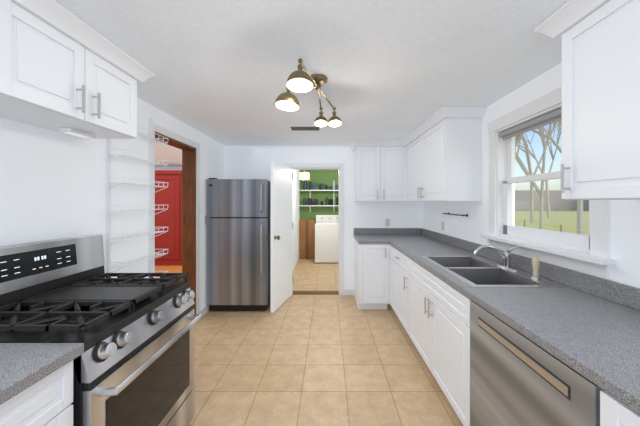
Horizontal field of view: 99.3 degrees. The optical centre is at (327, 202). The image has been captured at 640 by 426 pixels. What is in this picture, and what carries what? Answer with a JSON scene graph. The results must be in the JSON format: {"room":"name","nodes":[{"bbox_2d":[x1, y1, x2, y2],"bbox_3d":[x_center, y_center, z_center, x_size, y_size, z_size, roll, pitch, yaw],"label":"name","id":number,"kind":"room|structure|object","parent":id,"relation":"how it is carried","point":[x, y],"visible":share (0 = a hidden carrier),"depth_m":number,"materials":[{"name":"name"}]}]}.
{"room":"kitchen","nodes":[
{"label":"kitchen","id":0,"kind":"room"},
{"bbox_2d":[0,98,227,309],"bbox_3d":[-1.620,0.275,1.550,0.140,2.250,5.380,0,0,0],"label":"wall","id":1,"kind":"structure","parent":0,"point":[52,184],"depth_m":1.73,"materials":[{"name":"white paint"}]},
{"bbox_2d":[0,0,19,103],"bbox_3d":[-1.375,-0.622,0.644,0.340,0.445,0.788,0,0,0],"label":"upper cabinet","id":2,"kind":"object","parent":1,"relation":"attached to","point":[9,9],"depth_m":1.03,"materials":[{"name":"white wood"}]},
{"bbox_2d":[0,0,139,138],"bbox_3d":[-1.375,-0.622,1.326,0.340,0.445,0.788,0,0,0],"label":"upper cabinet","id":3,"kind":"object","parent":1,"relation":"attached to","point":[63,70],"depth_m":1.30,"materials":[{"name":"white wood"}]},
{"bbox_2d":[106,118,167,277],"bbox_3d":[-1.477,0.210,2.140,0.138,1.880,0.525,0,0,0],"label":"wire shelf rack","id":4,"kind":"object","parent":1,"relation":"attached to","point":[109,205],"visible":0.54,"depth_m":2.01,"materials":[{"name":"white metal"}]},
{"bbox_2d":[155,132,195,314],"bbox_3d":[-1.624,0.385,2.800,0.152,2.030,0.780,0,0,0],"label":"door frame","id":5,"kind":"structure","parent":1,"relation":"attached to","point":[188,209],"depth_m":3.17,"materials":[{"name":"brown wood"}]},
{"bbox_2d":[155,167,181,169],"bbox_3d":[-3.205,0.275,6.660,4.730,2.250,0.120,0,0,0],"label":"wall","id":6,"kind":"structure","parent":0,"point":[171,168],"depth_m":6.59,"materials":[{"name":"white paint"}]},
{"bbox_2d":[293,170,299,268],"bbox_3d":[-0.780,0.275,5.630,0.120,2.250,2.780,0,0,0],"label":"wall","id":7,"kind":"structure","parent":0,"point":[296,181],"depth_m":6.22,"materials":[{"name":"white paint"}]},
{"bbox_2d":[155,259,462,425],"bbox_3d":[-2.080,1.425,2.880,7.280,0.050,8.280,0,0,0],"label":"floor","id":8,"kind":"structure","parent":0,"point":[316,360],"depth_m":2.32,"materials":[{"name":"tile"}]},
{"bbox_2d":[0,363,72,425],"bbox_3d":[-1.212,0.965,0.495,0.665,0.870,0.899,0,0,0],"label":"base cabinet","id":9,"kind":"object","parent":8,"relation":"on","point":[36,384],"depth_m":0.85,"materials":[{"name":"white wood"}]},
{"bbox_2d":[0,343,83,406],"bbox_3d":[-1.198,0.509,0.175,0.696,0.038,1.550,0,0,0],"label":"countertop","id":10,"kind":"structure","parent":9,"relation":"on","point":[22,365],"depth_m":0.84,"materials":[{"name":"grey stone"}]},
{"bbox_2d":[0,234,201,425],"bbox_3d":[-1.150,0.802,1.345,0.741,1.195,0.760,0,0,0],"label":"range","id":11,"kind":"object","parent":8,"relation":"on","point":[133,364],"visible":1,"depth_m":1.26,"materials":[{"name":"silver metal"}]},
{"bbox_2d":[155,170,181,265],"bbox_3d":[-3.900,0.350,6.275,1.300,2.100,0.550,0,0,0],"label":"tall cabinet","id":12,"kind":"object","parent":8,"relation":"on","point":[169,197],"visible":0.25,"depth_m":5.99,"materials":[{"name":"red paint"}]},
{"bbox_2d":[206,178,270,309],"bbox_3d":[-1.155,0.536,3.715,0.760,1.688,0.689,0,0,0],"label":"fridge","id":13,"kind":"object","parent":8,"relation":"on","point":[238,248],"visible":0.96,"depth_m":3.43,"materials":[{"name":"silver metal"}]},
{"bbox_2d":[299,220,314,258],"bbox_3d":[-0.520,0.925,6.787,0.390,0.950,0.185,0,0,0],"label":"cabinet","id":14,"kind":"object","parent":8,"relation":"on","point":[306,239],"visible":0.89,"depth_m":6.70,"materials":[{"name":"brown wood"}]},
{"bbox_2d":[293,291,338,293],"bbox_3d":[-0.195,1.394,4.190,0.720,0.012,0.140,0,0,0],"label":"threshold","id":15,"kind":"object","parent":8,"relation":"on","point":[315,292],"visible":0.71,"depth_m":4.18,"materials":[{"name":"brown wood"}]},
{"bbox_2d":[315,215,338,262],"bbox_3d":[0.040,0.860,6.530,0.680,1.080,0.660,0,0,0],"label":"washer","id":16,"kind":"object","parent":8,"relation":"on","point":[326,238],"visible":0.67,"depth_m":6.20,"materials":[{"name":"white metal"}]},
{"bbox_2d":[354,240,389,308],"bbox_3d":[0.598,0.965,3.737,0.405,0.870,0.715,0,0,0],"label":"base cabinet","id":17,"kind":"object","parent":8,"relation":"on","point":[371,261],"depth_m":3.46,"materials":[{"name":"white wood"}]},
{"bbox_2d":[354,236,389,243],"bbox_3d":[0.579,0.509,3.771,0.388,0.038,0.649,0,0,0],"label":"countertop","id":18,"kind":"structure","parent":17,"relation":"on","point":[361,239],"depth_m":3.52,"materials":[{"name":"grey stone"}]},
{"bbox_2d":[390,244,413,329],"bbox_3d":[1.098,0.965,2.973,0.635,0.870,0.814,0,0,0],"label":"base cabinet","id":19,"kind":"object","parent":8,"relation":"on","point":[400,263],"depth_m":2.97,"materials":[{"name":"white wood"}]},
{"bbox_2d":[406,272,537,425],"bbox_3d":[1.098,1.050,2.085,0.635,0.700,1.179,0,0,0],"label":"base cabinet","id":20,"kind":"object","parent":8,"relation":"on","point":[442,338],"depth_m":1.86,"materials":[{"name":"white wood"}]},
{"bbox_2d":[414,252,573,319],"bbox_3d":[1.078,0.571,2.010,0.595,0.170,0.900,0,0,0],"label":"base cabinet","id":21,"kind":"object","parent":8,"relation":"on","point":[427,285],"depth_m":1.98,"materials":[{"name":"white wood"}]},
{"bbox_2d":[386,236,465,259],"bbox_3d":[1.095,0.509,3.273,0.644,0.038,1.646,0,0,0],"label":"countertop","id":22,"kind":"structure","parent":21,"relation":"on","point":[408,244],"depth_m":3.07,"materials":[{"name":"grey stone"}]},
{"bbox_2d":[473,244,540,279],"bbox_3d":[1.215,0.395,1.914,0.280,0.181,0.407,0,0,0],"label":"faucet","id":23,"kind":"object","parent":21,"relation":"on","point":[506,267],"depth_m":1.99,"materials":[{"name":"silver metal"}]},
{"bbox_2d":[462,288,639,411],"bbox_3d":[1.095,0.509,0.485,0.644,0.038,2.170,0,0,0],"label":"countertop","id":24,"kind":"structure","parent":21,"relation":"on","point":[599,339],"depth_m":1.07,"materials":[{"name":"grey stone"}]},
{"bbox_2d":[420,255,567,311],"bbox_3d":[1.105,0.571,2.010,0.540,0.170,0.900,0,0,0],"label":"sink","id":25,"kind":"object","parent":24,"relation":"in","point":[483,271],"depth_m":1.98,"materials":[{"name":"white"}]},
{"bbox_2d":[470,300,603,425],"bbox_3d":[1.071,0.967,1.140,0.598,0.866,0.696,0,0,0],"label":"dishwasher","id":26,"kind":"object","parent":8,"relation":"on","point":[517,378],"visible":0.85,"depth_m":1.11,"materials":[{"name":"silver metal"}]},
{"bbox_2d":[590,380,639,425],"bbox_3d":[1.098,0.965,0.425,0.635,0.870,0.719,0,0,0],"label":"base cabinet","id":27,"kind":"object","parent":8,"relation":"on","point":[614,411],"depth_m":0.74,"materials":[{"name":"white wood"}]},
{"bbox_2d":[55,0,568,166],"bbox_3d":[-2.080,-0.890,2.940,7.280,0.080,8.400,0,0,0],"label":"ceiling","id":28,"kind":"structure","parent":0,"point":[222,70],"depth_m":1.60,"materials":[{"name":"paint"}]},
{"bbox_2d":[299,172,308,179],"bbox_3d":[-0.480,-0.655,5.500,0.200,0.390,0.200,0,0,0],"label":"pendant","id":29,"kind":"object","parent":28,"relation":"hanging from","point":[303,175],"visible":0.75,"depth_m":5.42,"materials":[{"name":"white"}]},
{"bbox_2d":[288,126,320,130],"bbox_3d":[-0.260,-0.844,3.110,0.360,0.011,0.180,0,0,0],"label":"ceiling vent","id":30,"kind":"object","parent":28,"relation":"in","point":[304,128],"visible":0.96,"depth_m":3.11,"materials":[{"name":"white"}]},
{"bbox_2d":[275,58,341,126],"bbox_3d":[-0.107,-0.714,1.815,0.437,0.271,0.762,0,0,0],"label":"ceiling light fixture","id":31,"kind":"object","parent":28,"relation":"attached to","point":[299,80],"visible":1,"depth_m":1.66,"materials":[{"name":"gold metal"}]},
{"bbox_2d":[300,170,338,222],"bbox_3d":[0.300,0.275,6.960,1.980,2.250,0.120,0,0,0],"label":"wall","id":32,"kind":"structure","parent":0,"point":[325,177],"depth_m":6.90,"materials":[{"name":"green paint"}]},
{"bbox_2d":[299,180,338,211],"bbox_3d":[0.025,-0.150,6.769,1.450,0.800,0.258,0,0,0],"label":"shelf","id":33,"kind":"object","parent":32,"relation":"attached to","point":[314,202],"visible":0.77,"depth_m":6.70,"materials":[{"name":"white wood"}]},
{"bbox_2d":[228,146,419,288],"bbox_3d":[-0.070,0.275,4.170,2.940,2.250,0.140,0,0,0],"label":"wall","id":34,"kind":"structure","parent":0,"point":[244,162],"depth_m":4.10,"materials":[{"name":"white paint"}]},
{"bbox_2d":[267,161,292,312],"bbox_3d":[-0.649,0.436,3.751,0.249,1.903,0.700,0,0,0],"label":"laundry door","id":35,"kind":"structure","parent":34,"relation":"in","point":[281,236],"depth_m":3.67,"materials":[{"name":"painted wood"},{"name":"antique brass"}]},
{"bbox_2d":[353,140,376,200],"bbox_3d":[0.587,-0.427,3.922,0.372,0.835,0.344,0,0,0],"label":"upper cabinet","id":36,"kind":"object","parent":34,"relation":"attached to","point":[365,150],"depth_m":3.75,"materials":[{"name":"white wood"}]},
{"bbox_2d":[148,86,615,315],"bbox_3d":[0.005,0.352,2.790,3.110,2.095,2.900,0,0,0],"label":"trim","id":37,"kind":"structure","parent":34,"relation":"attached to","point":[595,259],"depth_m":2.22,"materials":[{"name":"white wood"}]},
{"bbox_2d":[385,219,389,225],"bbox_3d":[0.895,0.305,4.095,0.070,0.110,0.007,0,0,0],"label":"electrical outlet plate","id":38,"kind":"object","parent":34,"relation":"attached to","point":[387,222],"depth_m":4.09,"materials":[{"name":"white plastic"}]},
{"bbox_2d":[354,228,421,235],"bbox_3d":[0.890,0.440,4.086,1.011,0.100,0.020,0,0,0],"label":"backsplash","id":39,"kind":"structure","parent":34,"relation":"attached to","point":[357,231],"depth_m":4.08,"materials":[{"name":"grey stone"}]},
{"bbox_2d":[377,139,404,200],"bbox_3d":[0.879,-0.427,3.904,0.424,0.835,0.382,0,0,0],"label":"upper cabinet","id":40,"kind":"object","parent":34,"relation":"attached to","point":[390,153],"depth_m":3.75,"materials":[{"name":"white wood"}]},
{"bbox_2d":[420,62,639,287],"bbox_3d":[1.490,0.275,1.550,0.140,2.250,5.380,0,0,0],"label":"wall","id":41,"kind":"structure","parent":0,"point":[624,214],"depth_m":2.08,"materials":[{"name":"white paint"}]},
{"bbox_2d":[405,123,424,200],"bbox_3d":[1.226,-0.427,3.404,0.378,0.835,0.734,0,0,0],"label":"upper cabinet","id":42,"kind":"object","parent":41,"relation":"attached to","point":[415,141],"depth_m":3.32,"materials":[{"name":"white wood"}]},
{"bbox_2d":[425,107,484,200],"bbox_3d":[1.243,-0.427,2.821,0.344,0.835,0.642,0,0,0],"label":"upper cabinet","id":43,"kind":"object","parent":41,"relation":"attached to","point":[436,155],"depth_m":2.50,"materials":[{"name":"white wood"}]},
{"bbox_2d":[443,212,467,216],"bbox_3d":[1.387,0.135,2.980,0.063,0.030,0.498,0,0,0],"label":"towel rail","id":44,"kind":"object","parent":41,"relation":"attached to","point":[448,213],"visible":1,"depth_m":2.89,"materials":[{"name":"black metal"}]},
{"bbox_2d":[422,228,639,311],"bbox_3d":[1.406,0.440,1.748,0.021,0.100,4.696,0,0,0],"label":"backsplash","id":45,"kind":"structure","parent":41,"relation":"attached to","point":[621,293],"depth_m":1.61,"materials":[{"name":"grey stone"}]},
{"bbox_2d":[499,108,589,248],"bbox_3d":[1.476,-0.160,1.875,0.105,0.850,0.800,0,0,0],"label":"window","id":46,"kind":"structure","parent":41,"relation":"in","point":[580,240],"depth_m":1.94,"materials":[{"name":"white wood"}]},
{"bbox_2d":[534,0,639,199],"bbox_3d":[1.212,-0.429,0.366,0.407,0.838,1.932,0,0,0],"label":"upper cabinet","id":47,"kind":"object","parent":41,"relation":"attached to","point":[600,99],"visible":1,"depth_m":1.07,"materials":[{"name":"white wood"}]},
{"label":"outside","id":48,"kind":"structure","parent":0,"visible":0},
{"bbox_2d":[514,120,588,234],"bbox_3d":[60.785,-5.416,15.000,118.430,14.732,150.000,0,0,0],"label":"landscape","id":49,"kind":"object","parent":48,"point":[521,202],"depth_m":27.38,"materials":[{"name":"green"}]}
]}

